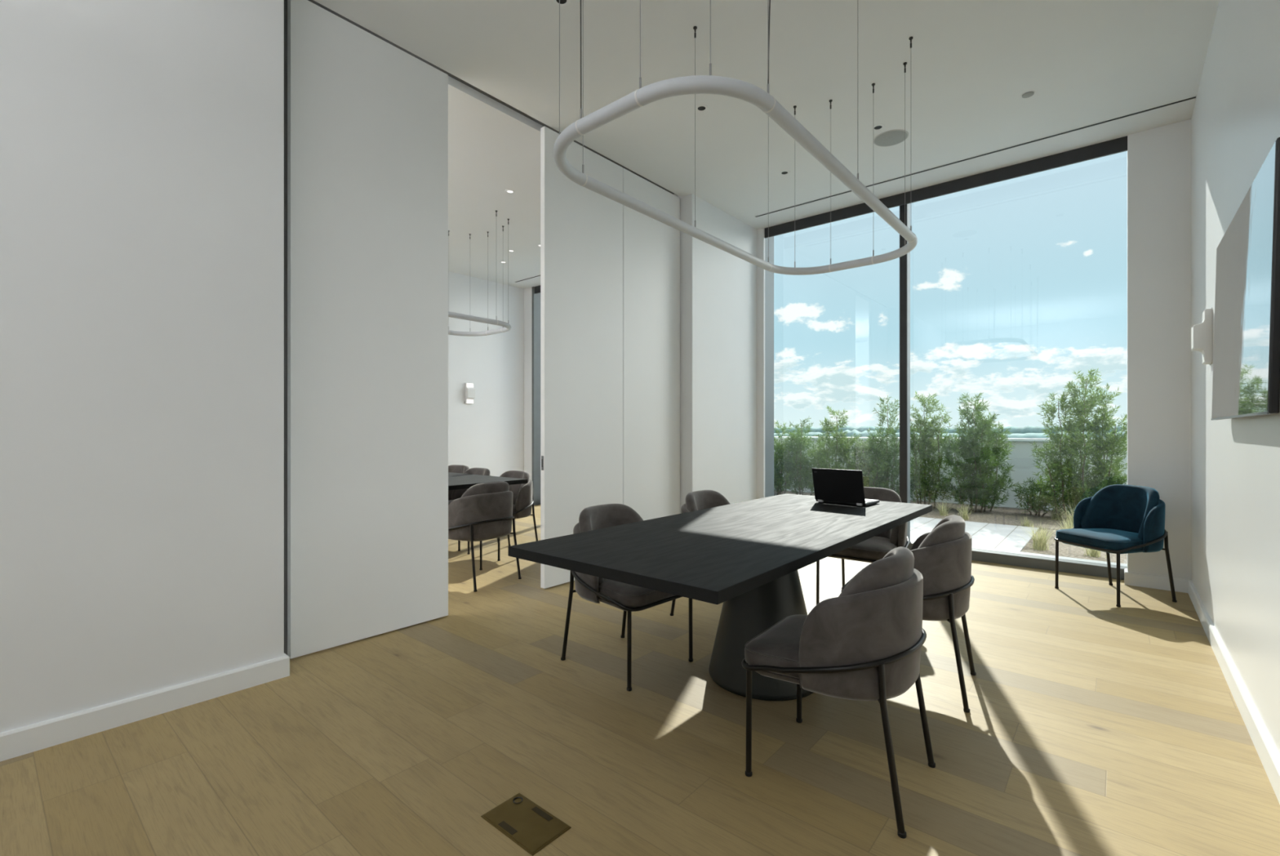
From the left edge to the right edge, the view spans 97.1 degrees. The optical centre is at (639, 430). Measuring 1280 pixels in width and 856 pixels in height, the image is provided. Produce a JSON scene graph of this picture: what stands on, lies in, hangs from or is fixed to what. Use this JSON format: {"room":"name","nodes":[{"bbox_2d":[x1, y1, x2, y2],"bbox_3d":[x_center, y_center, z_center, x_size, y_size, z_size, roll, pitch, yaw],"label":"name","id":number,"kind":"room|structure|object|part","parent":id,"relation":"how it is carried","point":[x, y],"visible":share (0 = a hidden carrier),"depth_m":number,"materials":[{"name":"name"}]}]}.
{"room":"office","nodes":[
{"label":"office","id":0,"kind":"room"},
{"bbox_2d":[0,0,284,732],"bbox_3d":[-3.378,-0.685,1.579,0.560,3.930,4.055,0,0,40],"label":"wall","id":1,"kind":"structure","parent":0,"point":[142,141],"depth_m":2.50,"materials":[{"name":"paint"}]},
{"bbox_2d":[0,653,289,760],"bbox_3d":[-3.185,1.228,1.436,0.120,0.105,4.065,0,0,40],"label":"baseboard","id":2,"kind":"structure","parent":1,"relation":"attached to","point":[26,739],"depth_m":2.48,"materials":[{"name":"white paint"}]},
{"bbox_2d":[284,0,287,654],"bbox_3d":[-2.121,-0.685,3.244,0.304,3.930,0.110,0,0,40],"label":"door frame","id":3,"kind":"structure","parent":1,"relation":"attached to","point":[285,1],"depth_m":3.17,"materials":[{"name":"grey"}]},
{"bbox_2d":[287,0,448,657],"bbox_3d":[-1.646,-0.584,3.523,0.050,3.704,0.968,0,0,40],"label":"door","id":4,"kind":"structure","parent":1,"relation":"in","point":[367,118],"depth_m":3.43,"materials":[{"name":"paint"}]},
{"bbox_2d":[448,271,524,476],"bbox_3d":[-4.922,-0.685,6.525,0.200,3.930,9.620,0,0,40],"label":"wall","id":5,"kind":"structure","parent":0,"point":[488,433],"depth_m":9.21,"materials":[{"name":"paint"}]},
{"bbox_2d":[465,382,475,404],"bbox_3d":[-2.687,-0.585,8.950,0.085,0.344,0.128,0,0,40],"label":"wall sconce","id":6,"kind":"object","parent":5,"relation":"attached to","point":[469,390],"visible":1,"depth_m":8.93,"materials":[{"name":"white paint"}]},
{"bbox_3d":[-2.692,-0.708,8.955,0.003,0.070,0.120,0,0,40],"label":"lit panel","id":7,"kind":"part","parent":6,"relation":"part of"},
{"bbox_3d":[-2.692,-0.462,8.955,0.003,0.070,0.120,0,0,40],"label":"lit panel","id":8,"kind":"part","parent":6,"relation":"part of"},
{"bbox_2d":[448,75,543,288],"bbox_3d":[-3.388,-2.550,4.931,4.300,0.200,9.264,0,0,40],"label":"ceiling","id":9,"kind":"structure","parent":0,"point":[494,148],"depth_m":5.75,"materials":[{"name":"paint"}]},
{"bbox_2d":[448,210,511,336],"bbox_3d":[-2.587,-1.814,5.906,1.039,1.278,2.621,0,0,40],"label":"pendant lamp","id":10,"kind":"object","parent":9,"relation":"hanging from","point":[507,327],"visible":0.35,"depth_m":6.73,"materials":[{"name":"white"}]},
{"bbox_2d":[504,189,515,193],"bbox_3d":[-1.335,-2.458,5.803,0.104,0.024,0.104,0,0,40],"label":"recessed light","id":11,"kind":"object","parent":9,"relation":"in","point":[508,191],"visible":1,"depth_m":5.80,"materials":[{"name":"paint"}]},
{"bbox_2d":[515,274,540,282],"bbox_3d":[-0.686,-2.462,8.178,3.600,0.036,0.040,0,0,40],"label":"ceiling vent","id":12,"kind":"object","parent":9,"relation":"in","point":[540,274],"visible":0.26,"depth_m":9.14,"materials":[{"name":"black"}]},
{"bbox_2d":[524,287,532,479],"bbox_3d":[-1.861,-0.685,9.856,0.280,3.930,0.260,0,0,40],"label":"wall","id":13,"kind":"structure","parent":0,"point":[527,291],"depth_m":9.73,"materials":[{"name":"paint"}]},
{"bbox_2d":[532,284,540,505],"bbox_3d":[-0.692,-0.685,8.973,2.675,3.930,0.422,0,0,40],"label":"window","id":14,"kind":"structure","parent":13,"relation":"in","point":[537,289],"depth_m":9.68,"materials":[{"name":"metal"}]},
{"bbox_2d":[0,504,1279,855],"bbox_3d":[-1.733,1.380,3.702,8.715,0.200,9.820,0,0,40],"label":"floor","id":15,"kind":"structure","parent":0,"point":[1093,726],"depth_m":2.26,"materials":[{"name":"brown wood"}]},
{"bbox_2d":[448,464,469,473],"bbox_3d":[-2.364,0.857,6.900,0.607,0.849,0.593,0,0,29],"label":"upholstered chair","id":16,"kind":"object","parent":15,"relation":"on","point":[461,468],"visible":0.08,"depth_m":7.08,"materials":[{"name":"fabric"}]},
{"bbox_2d":[448,466,497,551],"bbox_3d":[-1.964,0.857,6.353,0.607,0.849,0.593,0,0,37],"label":"upholstered chair","id":17,"kind":"object","parent":15,"relation":"on","point":[453,495],"visible":0.12,"depth_m":6.49,"materials":[{"name":"fabric"}]},
{"bbox_3d":[-1.922,1.080,6.009,0.023,0.400,0.022,0,0,37],"label":"leg","id":18,"kind":"part","parent":17,"relation":"part of","materials":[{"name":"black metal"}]},
{"bbox_2d":[448,480,521,591],"bbox_3d":[-1.398,0.857,4.843,0.593,0.849,0.607,0,0,36],"label":"upholstered chair","id":19,"kind":"object","parent":15,"relation":"on","point":[484,511],"visible":0.88,"depth_m":4.59,"materials":[{"name":"fabric"}]},
{"bbox_3d":[-1.336,1.018,4.524,0.041,0.527,0.106,0,0,-28],"label":"leg","id":20,"kind":"part","parent":19,"relation":"part of","materials":[{"name":"black metal"}]},
{"bbox_3d":[-1.459,1.080,5.185,0.022,0.400,0.023,0,0,36],"label":"leg","id":21,"kind":"part","parent":19,"relation":"part of","materials":[{"name":"black metal"}]},
{"bbox_3d":[-1.398,0.808,4.843,0.593,0.163,0.607,0,0,36],"label":"frame","id":22,"kind":"part","parent":19,"relation":"part of","materials":[{"name":"black metal"}]},
{"bbox_3d":[-1.076,1.018,4.887,0.107,0.527,0.040,0,0,9],"label":"leg","id":23,"kind":"part","parent":19,"relation":"part of","materials":[{"name":"black metal"}]},
{"bbox_2d":[448,471,527,489],"bbox_3d":[-2.378,0.876,5.895,2.520,0.808,1.020,0,0,40],"label":"conference table","id":24,"kind":"object","parent":15,"relation":"on","point":[455,480],"visible":0.04,"depth_m":5.39,"materials":[{"name":"black wood"}]},
{"bbox_2d":[466,470,537,560],"bbox_3d":[-1.429,0.857,5.902,0.607,0.849,0.593,0,0,37],"label":"upholstered chair","id":25,"kind":"object","parent":15,"relation":"on","point":[522,501],"visible":0.49,"depth_m":5.85,"materials":[{"name":"fabric"}]},
{"bbox_3d":[-1.387,1.080,5.557,0.023,0.400,0.022,0,0,37],"label":"leg","id":26,"kind":"part","parent":25,"relation":"part of","materials":[{"name":"black metal"}]},
{"bbox_3d":[-1.463,1.018,6.225,0.040,0.527,0.107,0,0,10],"label":"leg","id":27,"kind":"part","parent":25,"relation":"part of","materials":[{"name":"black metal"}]},
{"bbox_3d":[-1.450,0.830,5.874,0.516,0.092,0.505,0,0,37],"label":"seat","id":28,"kind":"part","parent":25,"relation":"part of","materials":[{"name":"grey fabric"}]},
{"bbox_3d":[-1.429,0.808,5.902,0.607,0.163,0.593,0,0,37],"label":"frame","id":29,"kind":"part","parent":25,"relation":"part of","materials":[{"name":"black metal"}]},
{"bbox_3d":[-1.108,1.018,5.954,0.106,0.527,0.041,0,0,-26],"label":"leg","id":30,"kind":"part","parent":25,"relation":"part of","materials":[{"name":"black metal"}]},
{"bbox_2d":[480,792,571,855],"bbox_3d":[-0.374,1.276,1.847,0.268,0.007,0.158,0,0,40],"label":"outlet box","id":31,"kind":"object","parent":15,"relation":"on","point":[527,824],"visible":1,"depth_m":1.84,"materials":[{"name":"gold metal"}]},
{"bbox_2d":[540,126,622,588],"bbox_3d":[-0.481,-0.584,4.902,0.050,3.704,0.948,0,0,40],"label":"door","id":32,"kind":"structure","parent":15,"relation":"on","point":[581,228],"depth_m":4.80,"materials":[{"name":"paint"}]},
{"bbox_3d":[-0.784,0.263,4.543,0.022,0.115,0.006,0,0,40],"label":"edge pull","id":33,"kind":"part","parent":32,"relation":"part of","materials":[{"name":"grey metal"}]},
{"bbox_2d":[560,502,693,690],"bbox_3d":[-0.066,0.857,3.134,0.593,0.849,0.607,0,0,44],"label":"upholstered chair","id":34,"kind":"object","parent":15,"relation":"on","point":[628,597],"visible":0.43,"depth_m":2.96,"materials":[{"name":"fabric"}]},
{"bbox_3d":[-0.391,1.018,3.136,0.107,0.527,0.040,0,0,17],"label":"leg","id":35,"kind":"part","parent":34,"relation":"part of","materials":[{"name":"black metal"}]},
{"bbox_3d":[-0.083,1.018,3.459,0.041,0.527,0.106,0,0,-20],"label":"leg","id":36,"kind":"part","parent":34,"relation":"part of","materials":[{"name":"black metal"}]},
{"bbox_3d":[-0.066,0.808,3.134,0.593,0.163,0.607,0,0,44],"label":"frame","id":37,"kind":"part","parent":34,"relation":"part of","materials":[{"name":"black metal"}]},
{"bbox_3d":[-0.053,1.080,2.787,0.022,0.400,0.023,0,0,44],"label":"leg","id":38,"kind":"part","parent":34,"relation":"part of","materials":[{"name":"black metal"}]},
{"bbox_3d":[-0.041,0.830,3.110,0.505,0.092,0.516,0,0,44],"label":"seat","id":39,"kind":"part","parent":34,"relation":"part of","materials":[{"name":"grey fabric"}]},
{"bbox_3d":[0.281,1.080,3.138,0.022,0.400,0.023,0,0,44],"label":"leg","id":40,"kind":"part","parent":34,"relation":"part of","materials":[{"name":"black metal"}]},
{"bbox_2d":[670,489,730,615],"bbox_3d":[0.584,0.857,3.904,0.593,0.849,0.607,0,0,41],"label":"upholstered chair","id":41,"kind":"object","parent":15,"relation":"on","point":[702,499],"visible":0.14,"depth_m":4.03,"materials":[{"name":"fabric"}]},
{"bbox_3d":[0.259,1.018,3.892,0.107,0.527,0.040,0,0,14],"label":"leg","id":42,"kind":"part","parent":41,"relation":"part of","materials":[{"name":"black metal"}]},
{"bbox_2d":[507,493,932,700],"bbox_3d":[0.657,0.876,2.941,1.001,0.808,2.518,0,0,40],"label":"conference table","id":43,"kind":"object","parent":15,"relation":"on","point":[747,556],"visible":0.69,"depth_m":2.60,"materials":[{"name":"black wood"}]},
{"bbox_2d":[812,467,879,506],"bbox_3d":[1.329,0.358,3.654,0.328,0.228,0.284,0,0,44],"label":"laptop","id":44,"kind":"object","parent":43,"relation":"on","point":[830,485],"visible":1,"depth_m":3.56,"materials":[{"name":"black"}]},
{"bbox_2d":[742,546,935,838],"bbox_3d":[0.749,0.857,2.141,0.593,0.849,0.607,0,0,38],"label":"upholstered chair","id":45,"kind":"object","parent":15,"relation":"on","point":[864,642],"visible":1,"depth_m":1.88,"materials":[{"name":"grey fabric"}]},
{"bbox_3d":[0.405,1.080,2.101,0.022,0.400,0.023,0,0,38],"label":"leg","id":46,"kind":"part","parent":45,"relation":"part of","materials":[{"name":"black metal"}]},
{"bbox_3d":[0.722,0.830,2.162,0.505,0.092,0.516,0,0,38],"label":"seat","id":47,"kind":"part","parent":45,"relation":"part of","materials":[{"name":"grey fabric"}]},
{"bbox_3d":[0.700,1.080,2.485,0.022,0.400,0.023,0,0,38],"label":"leg","id":48,"kind":"part","parent":45,"relation":"part of","materials":[{"name":"black metal"}]},
{"bbox_3d":[0.749,0.808,2.141,0.593,0.163,0.607,0,0,38],"label":"frame","id":49,"kind":"part","parent":45,"relation":"part of","materials":[{"name":"black metal"}]},
{"bbox_3d":[0.800,1.018,1.820,0.041,0.527,0.106,0,0,-26],"label":"leg","id":50,"kind":"part","parent":45,"relation":"part of","materials":[{"name":"black metal"}]},
{"bbox_3d":[1.073,1.018,2.174,0.107,0.527,0.040,0,0,11],"label":"leg","id":51,"kind":"part","parent":45,"relation":"part of","materials":[{"name":"black metal"}]},
{"bbox_2d":[816,486,909,604],"bbox_3d":[1.629,0.857,4.130,0.607,0.849,0.593,0,0,38],"label":"upholstered chair","id":52,"kind":"object","parent":15,"relation":"on","point":[873,548],"visible":0.34,"depth_m":3.97,"materials":[{"name":"fabric"}]},
{"bbox_3d":[1.285,1.080,4.086,0.023,0.400,0.022,0,0,38],"label":"leg","id":53,"kind":"part","parent":52,"relation":"part of","materials":[{"name":"black metal"}]},
{"bbox_3d":[1.602,1.018,4.455,0.040,0.527,0.107,0,0,11],"label":"leg","id":54,"kind":"part","parent":52,"relation":"part of","materials":[{"name":"black metal"}]},
{"bbox_3d":[1.608,0.830,4.103,0.516,0.092,0.505,0,0,38],"label":"seat","id":55,"kind":"part","parent":52,"relation":"part of","materials":[{"name":"grey fabric"}]},
{"bbox_3d":[1.629,0.808,4.130,0.607,0.163,0.593,0,0,38],"label":"frame","id":56,"kind":"part","parent":52,"relation":"part of","materials":[{"name":"black metal"}]},
{"bbox_2d":[840,514,976,712],"bbox_3d":[1.386,0.857,2.924,0.593,0.849,0.607,0,0,34],"label":"upholstered chair","id":57,"kind":"object","parent":15,"relation":"on","point":[942,555],"visible":0.64,"depth_m":2.64,"materials":[{"name":"fabric"}]},
{"bbox_3d":[1.386,0.808,2.924,0.593,0.163,0.607,0,0,34],"label":"frame","id":58,"kind":"part","parent":57,"relation":"part of","materials":[{"name":"black metal"}]},
{"bbox_3d":[1.459,1.018,2.608,0.041,0.527,0.106,0,0,-30],"label":"leg","id":59,"kind":"part","parent":57,"relation":"part of","materials":[{"name":"black metal"}]},
{"bbox_3d":[1.706,1.018,2.979,0.107,0.527,0.040,0,0,7],"label":"leg","id":60,"kind":"part","parent":57,"relation":"part of","materials":[{"name":"black metal"}]},
{"bbox_2d":[1053,484,1177,606],"bbox_3d":[3.672,0.857,4.395,0.593,0.849,0.607,0,0,-12],"label":"upholstered chair","id":61,"kind":"object","parent":15,"relation":"on","point":[1118,518],"visible":1,"depth_m":4.38,"materials":[{"name":"blue fabric"}]},
{"bbox_3d":[3.380,1.080,4.582,0.022,0.400,0.023,0,0,-12],"label":"leg","id":62,"kind":"part","parent":61,"relation":"part of","materials":[{"name":"black metal"}]},
{"bbox_3d":[3.638,0.830,4.388,0.505,0.092,0.516,0,0,-12],"label":"seat","id":63,"kind":"part","parent":61,"relation":"part of","materials":[{"name":"blue fabric"}]},
{"bbox_3d":[3.859,1.018,4.661,0.107,0.527,0.040,0,0,-39],"label":"leg","id":64,"kind":"part","parent":61,"relation":"part of","materials":[{"name":"black metal"}]},
{"bbox_3d":[3.672,0.808,4.395,0.593,0.163,0.607,0,0,-12],"label":"frame","id":65,"kind":"part","parent":61,"relation":"part of","materials":[{"name":"black metal"}]},
{"bbox_3d":[3.477,1.080,4.108,0.022,0.400,0.023,0,0,-12],"label":"leg","id":66,"kind":"part","parent":61,"relation":"part of","materials":[{"name":"black metal"}]},
{"bbox_3d":[3.948,1.018,4.224,0.106,0.527,0.041,0,0,15],"label":"leg","id":67,"kind":"part","parent":61,"relation":"part of","materials":[{"name":"black metal"}]},
{"bbox_2d":[674,193,756,513],"bbox_3d":[0.780,-0.685,6.569,0.555,3.930,1.395,0,0,40],"label":"wall","id":68,"kind":"structure","parent":0,"point":[718,287],"depth_m":6.25,"materials":[{"name":"paint"}]},
{"bbox_2d":[622,168,679,519],"bbox_3d":[0.114,-0.584,5.607,0.050,3.704,0.886,0,0,40],"label":"wall panel","id":69,"kind":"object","parent":68,"relation":"in","point":[651,246],"depth_m":5.55,"materials":[{"name":"paint"}]},
{"bbox_2d":[756,227,764,498],"bbox_3d":[0.717,-0.685,7.532,2.077,3.930,0.034,0,0,40],"label":"wall","id":70,"kind":"structure","parent":0,"point":[761,232],"depth_m":6.87,"materials":[{"name":"paint"}]},
{"bbox_2d":[313,0,1219,229],"bbox_3d":[-0.128,-2.550,2.179,3.997,0.200,9.264,0,0,40],"label":"ceiling","id":71,"kind":"structure","parent":0,"point":[970,64],"depth_m":3.90,"materials":[{"name":"paint"}]},
{"bbox_2d":[552,0,570,7],"bbox_3d":[-0.448,-2.458,3.221,0.104,0.024,0.104,0,0,40],"label":"recessed light","id":72,"kind":"object","parent":71,"relation":"in","point":[563,3],"visible":0.94,"depth_m":3.24,"materials":[{"name":"paint"}]},
{"bbox_2d":[695,104,708,112],"bbox_3d":[0.469,-2.458,4.304,0.104,0.024,0.104,0,0,40],"label":"recessed light","id":73,"kind":"object","parent":71,"relation":"in","point":[700,108],"visible":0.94,"depth_m":4.30,"materials":[{"name":"paint"}]},
{"bbox_2d":[553,0,917,275],"bbox_3d":[0.709,-1.814,3.122,1.039,1.278,2.621,0,0,40],"label":"pendant lamp","id":74,"kind":"object","parent":71,"relation":"hanging from","point":[754,95],"visible":1,"depth_m":2.46,"materials":[{"name":"white"}]},
{"bbox_3d":[-0.236,-1.839,2.228,0.005,1.222,0.041,0,0,6],"label":"power cord","id":75,"kind":"part","parent":74,"relation":"part of","materials":[{"name":"grey plastic"}]},
{"bbox_3d":[0.517,-1.839,2.116,0.109,1.222,0.005,0,0,-33],"label":"power cord","id":76,"kind":"part","parent":74,"relation":"part of","materials":[{"name":"grey plastic"}]},
{"bbox_2d":[778,170,790,175],"bbox_3d":[1.377,-2.458,5.382,0.104,0.024,0.104,0,0,40],"label":"recessed light","id":77,"kind":"object","parent":71,"relation":"in","point":[782,172],"visible":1,"depth_m":5.38,"materials":[{"name":"paint"}]},
{"bbox_2d":[871,124,884,131],"bbox_3d":[1.927,-2.458,4.577,0.104,0.024,0.104,0,0,40],"label":"recessed light","id":78,"kind":"object","parent":71,"relation":"in","point":[878,126],"visible":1,"depth_m":4.57,"materials":[{"name":"paint"}]},
{"bbox_2d":[873,128,908,146],"bbox_3d":[2.103,-2.455,4.742,0.272,0.029,0.272,0,0,40],"label":"ceiling speaker","id":79,"kind":"object","parent":71,"relation":"attached to","point":[892,137],"visible":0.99,"depth_m":4.73},
{"bbox_2d":[754,95,1195,217],"bbox_3d":[2.702,-2.462,5.317,3.613,0.036,0.040,0,0,40],"label":"ceiling vent","id":80,"kind":"object","parent":71,"relation":"in","point":[1193,96],"visible":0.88,"depth_m":4.91,"materials":[{"name":"black"}]},
{"bbox_2d":[1020,90,1035,97],"bbox_3d":[2.829,-2.449,4.122,0.092,0.022,0.092,0,0,40],"label":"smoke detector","id":81,"kind":"object","parent":71,"relation":"attached to","point":[1029,93],"visible":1,"depth_m":4.11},
{"bbox_2d":[1127,119,1191,579],"bbox_3d":[4.298,-0.685,4.656,0.430,3.930,0.260,0,0,40],"label":"wall","id":82,"kind":"structure","parent":0,"point":[1159,158],"depth_m":4.57,"materials":[{"name":"paint"}]},
{"bbox_2d":[764,136,1127,579],"bbox_3d":[2.842,-0.685,6.000,4.240,3.930,0.404,0,0,40],"label":"window","id":83,"kind":"structure","parent":82,"relation":"in","point":[1066,564],"depth_m":5.96,"materials":[{"name":"metal"}]},
{"bbox_3d":[2.891,1.232,6.059,4.200,0.095,0.250,0,0,40],"label":"sill","id":84,"kind":"part","parent":83,"relation":"part of","materials":[{"name":"grey metal"}]},
{"bbox_3d":[3.685,-0.718,5.377,2.147,3.805,0.012,0,0,40],"label":"glass pane","id":85,"kind":"part","parent":83,"relation":"part of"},
{"bbox_2d":[1191,0,1279,757],"bbox_3d":[1.584,-0.685,1.031,0.200,3.930,9.620,0,0,40],"label":"wall","id":86,"kind":"structure","parent":0,"point":[1235,120],"depth_m":2.83,"materials":[{"name":"paint"}]},
{"bbox_2d":[1191,307,1212,364],"bbox_3d":[3.507,-0.580,3.530,0.085,0.344,0.128,0,0,40],"label":"wall sconce","id":87,"kind":"object","parent":86,"relation":"attached to","point":[1201,333],"visible":1,"depth_m":3.48,"materials":[{"name":"white paint"}]},
{"bbox_2d":[1124,568,1279,803],"bbox_3d":[1.271,1.228,1.126,0.400,0.105,9.340,0,0,40],"label":"baseboard","id":88,"kind":"structure","parent":86,"relation":"attached to","point":[1268,756],"depth_m":2.79,"materials":[{"name":"white paint"}]},
{"bbox_2d":[1210,137,1279,419],"bbox_3d":[2.580,-0.509,2.415,0.049,0.912,1.470,2,1,40],"label":"wall screen","id":89,"kind":"object","parent":86,"relation":"attached to","point":[1246,382],"visible":1,"depth_m":2.15,"materials":[{"name":"black"}]},
{"label":"outside","id":90,"kind":"structure","parent":0,"visible":0},
{"label":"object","id":91,"kind":"object","parent":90,"visible":0},
{"bbox_2d":[773,424,1127,433],"bbox_3d":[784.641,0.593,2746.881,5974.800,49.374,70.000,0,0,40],"label":"tree belt","id":92,"kind":"object","parent":91,"relation":"on","point":[1014,429],"visible":0.05,"depth_m":2296.67,"materials":[{"name":"plant"}]},
{"bbox_2d":[773,429,1127,441],"bbox_3d":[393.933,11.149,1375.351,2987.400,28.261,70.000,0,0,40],"label":"tree belt","id":93,"kind":"object","parent":91,"relation":"on","point":[1028,435],"visible":0.02,"depth_m":1156.25,"materials":[{"name":"plant"}]},
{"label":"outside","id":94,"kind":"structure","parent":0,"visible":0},
{"bbox_2d":[910,516,1039,551],"bbox_3d":[-0.576,1.407,10.780,13.210,0.247,2.450,0,0,40],"label":"terrace","id":95,"kind":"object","parent":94,"point":[987,535],"visible":0.07,"depth_m":7.07,"materials":[{"name":"stone"}]},
{"bbox_3d":[-1.759,-2.775,3.671,8.915,0.250,9.940,0,0,40],"label":"ceiling","id":96,"kind":"structure","parent":0,"visible":0},
{"bbox_2d":[307,0,674,194],"bbox_3d":[-2.121,-2.580,3.008,0.124,0.140,7.860,0,0,40],"label":"track","id":97,"kind":"object","parent":96,"relation":"attached to","point":[311,1],"depth_m":4.11,"materials":[{"name":"grey"}]},
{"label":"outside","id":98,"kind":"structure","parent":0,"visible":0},
{"bbox_2d":[773,435,1127,511],"bbox_3d":[4.227,0.833,11.207,20.000,1.395,0.300,0,0,40],"label":"parapet","id":99,"kind":"object","parent":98,"point":[1024,466],"visible":0.04,"depth_m":9.39,"materials":[{"name":"white"}]},
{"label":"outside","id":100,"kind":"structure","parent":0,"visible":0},
{"bbox_2d":[773,489,1127,564],"bbox_3d":[2.698,1.408,9.396,20.000,0.244,4.560,0,0,40],"label":"terrace floor","id":101,"kind":"structure","parent":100,"point":[1000,515],"depth_m":8.12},
{"bbox_2d":[773,420,799,494],"bbox_3d":[2.761,0.536,11.318,1.091,1.507,0.841,0,0,40],"label":"shrub","id":102,"kind":"object","parent":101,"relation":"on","point":[780,449],"visible":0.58,"depth_m":11.16,"materials":[{"name":"green plant"}]},
{"bbox_3d":[2.703,0.647,11.284,0.514,1.287,0.346,0,0,10],"label":"stem","id":103,"kind":"part","parent":102,"relation":"part of","materials":[{"name":"green plant"}]},
{"bbox_2d":[779,417,831,495],"bbox_3d":[3.158,0.525,10.936,0.972,1.525,0.953,0,0,40],"label":"shrub","id":104,"kind":"object","parent":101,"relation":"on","point":[799,441],"visible":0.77,"depth_m":10.81,"materials":[{"name":"green plant"}]},
{"bbox_3d":[3.164,0.574,10.996,0.448,1.429,0.399,0,0,-27],"label":"stem","id":105,"kind":"part","parent":104,"relation":"part of","materials":[{"name":"green plant"}]},
{"bbox_2d":[805,405,871,490],"bbox_3d":[3.672,0.415,10.315,1.309,1.752,0.670,0,0,20],"label":"shrub","id":106,"kind":"object","parent":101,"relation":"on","point":[841,442],"visible":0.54,"depth_m":10.29,"materials":[{"name":"green plant"}]},
{"bbox_3d":[3.668,0.511,10.321,0.817,1.561,0.178,0,0,19],"label":"stem","id":107,"kind":"part","parent":106,"relation":"part of","materials":[{"name":"green plant"}]},
{"bbox_2d":[842,439,890,488],"bbox_3d":[3.980,0.712,9.875,0.719,1.157,0.983,0,0,-20],"label":"shrub","id":108,"kind":"object","parent":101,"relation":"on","point":[865,464],"visible":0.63,"depth_m":9.81,"materials":[{"name":"green plant"}]},
{"bbox_3d":[3.950,0.806,9.864,0.169,0.968,0.433,0,0,-11],"label":"stem","id":109,"kind":"part","parent":108,"relation":"part of","materials":[{"name":"green plant"}]},
{"bbox_2d":[862,395,911,494],"bbox_3d":[4.278,0.321,9.874,0.892,1.938,0.873,0,0,40],"label":"shrub","id":110,"kind":"object","parent":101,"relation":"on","point":[893,451],"visible":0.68,"depth_m":9.81,"materials":[{"name":"green plant"}]},
{"bbox_3d":[4.266,0.414,9.846,0.255,1.753,0.383,0,0,-11],"label":"stem","id":111,"kind":"part","parent":110,"relation":"part of","materials":[{"name":"green plant"}]},
{"bbox_2d":[896,390,958,507],"bbox_3d":[4.774,0.323,9.438,0.939,1.928,0.811,0,0,40],"label":"shrub","id":112,"kind":"object","parent":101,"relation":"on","point":[926,441],"visible":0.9,"depth_m":9.38,"materials":[{"name":"green plant"}]},
{"bbox_3d":[4.819,0.386,9.444,0.422,1.802,0.202,0,0,40],"label":"stem","id":113,"kind":"part","parent":112,"relation":"part of","materials":[{"name":"green plant"}]},
{"bbox_2d":[934,500,957,515],"bbox_3d":[4.627,1.155,8.561,0.469,0.274,0.458,0,0,40],"label":"ornamental grass","id":114,"kind":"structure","parent":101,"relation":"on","point":[945,512],"depth_m":8.54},
{"bbox_2d":[955,502,976,519],"bbox_3d":[4.676,1.160,8.178,0.365,0.265,0.458,0,0,7],"label":"ornamental grass","id":115,"kind":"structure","parent":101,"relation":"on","point":[964,515],"depth_m":8.15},
{"bbox_2d":[937,392,1022,512],"bbox_3d":[5.360,0.340,8.967,1.148,1.897,1.019,0,0,40],"label":"shrub","id":116,"kind":"object","parent":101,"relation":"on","point":[975,488],"visible":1,"depth_m":8.85,"materials":[{"name":"green plant"}]},
{"bbox_3d":[5.342,0.422,8.962,0.566,1.734,0.484,0,0,40],"label":"stem","id":117,"kind":"part","parent":116,"relation":"part of","materials":[{"name":"green plant"}]},
{"bbox_2d":[1014,516,1033,526],"bbox_3d":[5.177,1.219,7.571,0.343,0.146,0.233,0,0,40],"label":"ornamental grass","id":118,"kind":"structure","parent":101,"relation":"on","point":[1025,523],"depth_m":7.57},
{"bbox_2d":[1015,520,1058,550],"bbox_3d":[4.347,1.134,6.156,0.518,0.316,0.557,0,0,-8],"label":"ornamental grass","id":119,"kind":"object","parent":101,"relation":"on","point":[1039,544],"depth_m":6.11,"materials":[{"name":"plant"}]},
{"bbox_2d":[1011,475,1068,516],"bbox_3d":[5.987,0.975,8.472,0.744,0.634,0.670,0,0,40],"label":"shrub","id":120,"kind":"object","parent":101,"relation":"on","point":[1029,500],"visible":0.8,"depth_m":8.51,"materials":[{"name":"green plant"}]},
{"bbox_3d":[5.956,1.056,8.501,0.134,0.472,0.289,0,0,-14],"label":"stem","id":121,"kind":"part","parent":120,"relation":"part of","materials":[{"name":"green plant"}]},
{"bbox_2d":[1045,504,1066,519],"bbox_3d":[6.011,1.171,8.139,0.440,0.243,0.413,0,0,40],"label":"ornamental grass","id":122,"kind":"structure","parent":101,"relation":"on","point":[1052,513],"depth_m":8.14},
{"bbox_2d":[1053,515,1073,529],"bbox_3d":[5.106,1.154,6.763,0.423,0.277,0.496,0,0,3],"label":"ornamental grass","id":123,"kind":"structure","parent":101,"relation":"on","point":[1066,523],"depth_m":6.78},
{"bbox_2d":[1056,502,1075,527],"bbox_3d":[5.778,1.103,7.472,0.656,0.377,0.608,0,0,40],"label":"ornamental grass","id":124,"kind":"object","parent":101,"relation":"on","point":[1072,518],"depth_m":7.50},
{"bbox_2d":[1027,368,1127,519],"bbox_3d":[6.253,0.210,8.060,1.227,2.159,0.942,0,0,16],"label":"shrub","id":125,"kind":"object","parent":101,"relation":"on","point":[1103,445],"visible":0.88,"depth_m":7.94,"materials":[{"name":"green plant"}]},
{"bbox_3d":[6.276,0.296,8.059,0.787,1.987,0.375,0,0,40],"label":"stem","id":126,"kind":"part","parent":125,"relation":"part of","materials":[{"name":"green plant"}]},
{"bbox_2d":[1079,546,1106,557],"bbox_3d":[4.658,1.171,5.790,0.441,0.242,0.402,0,0,40],"label":"ornamental grass","id":127,"kind":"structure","parent":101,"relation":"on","point":[1093,553],"depth_m":5.79,"materials":[{"name":"plant"}]}
]}

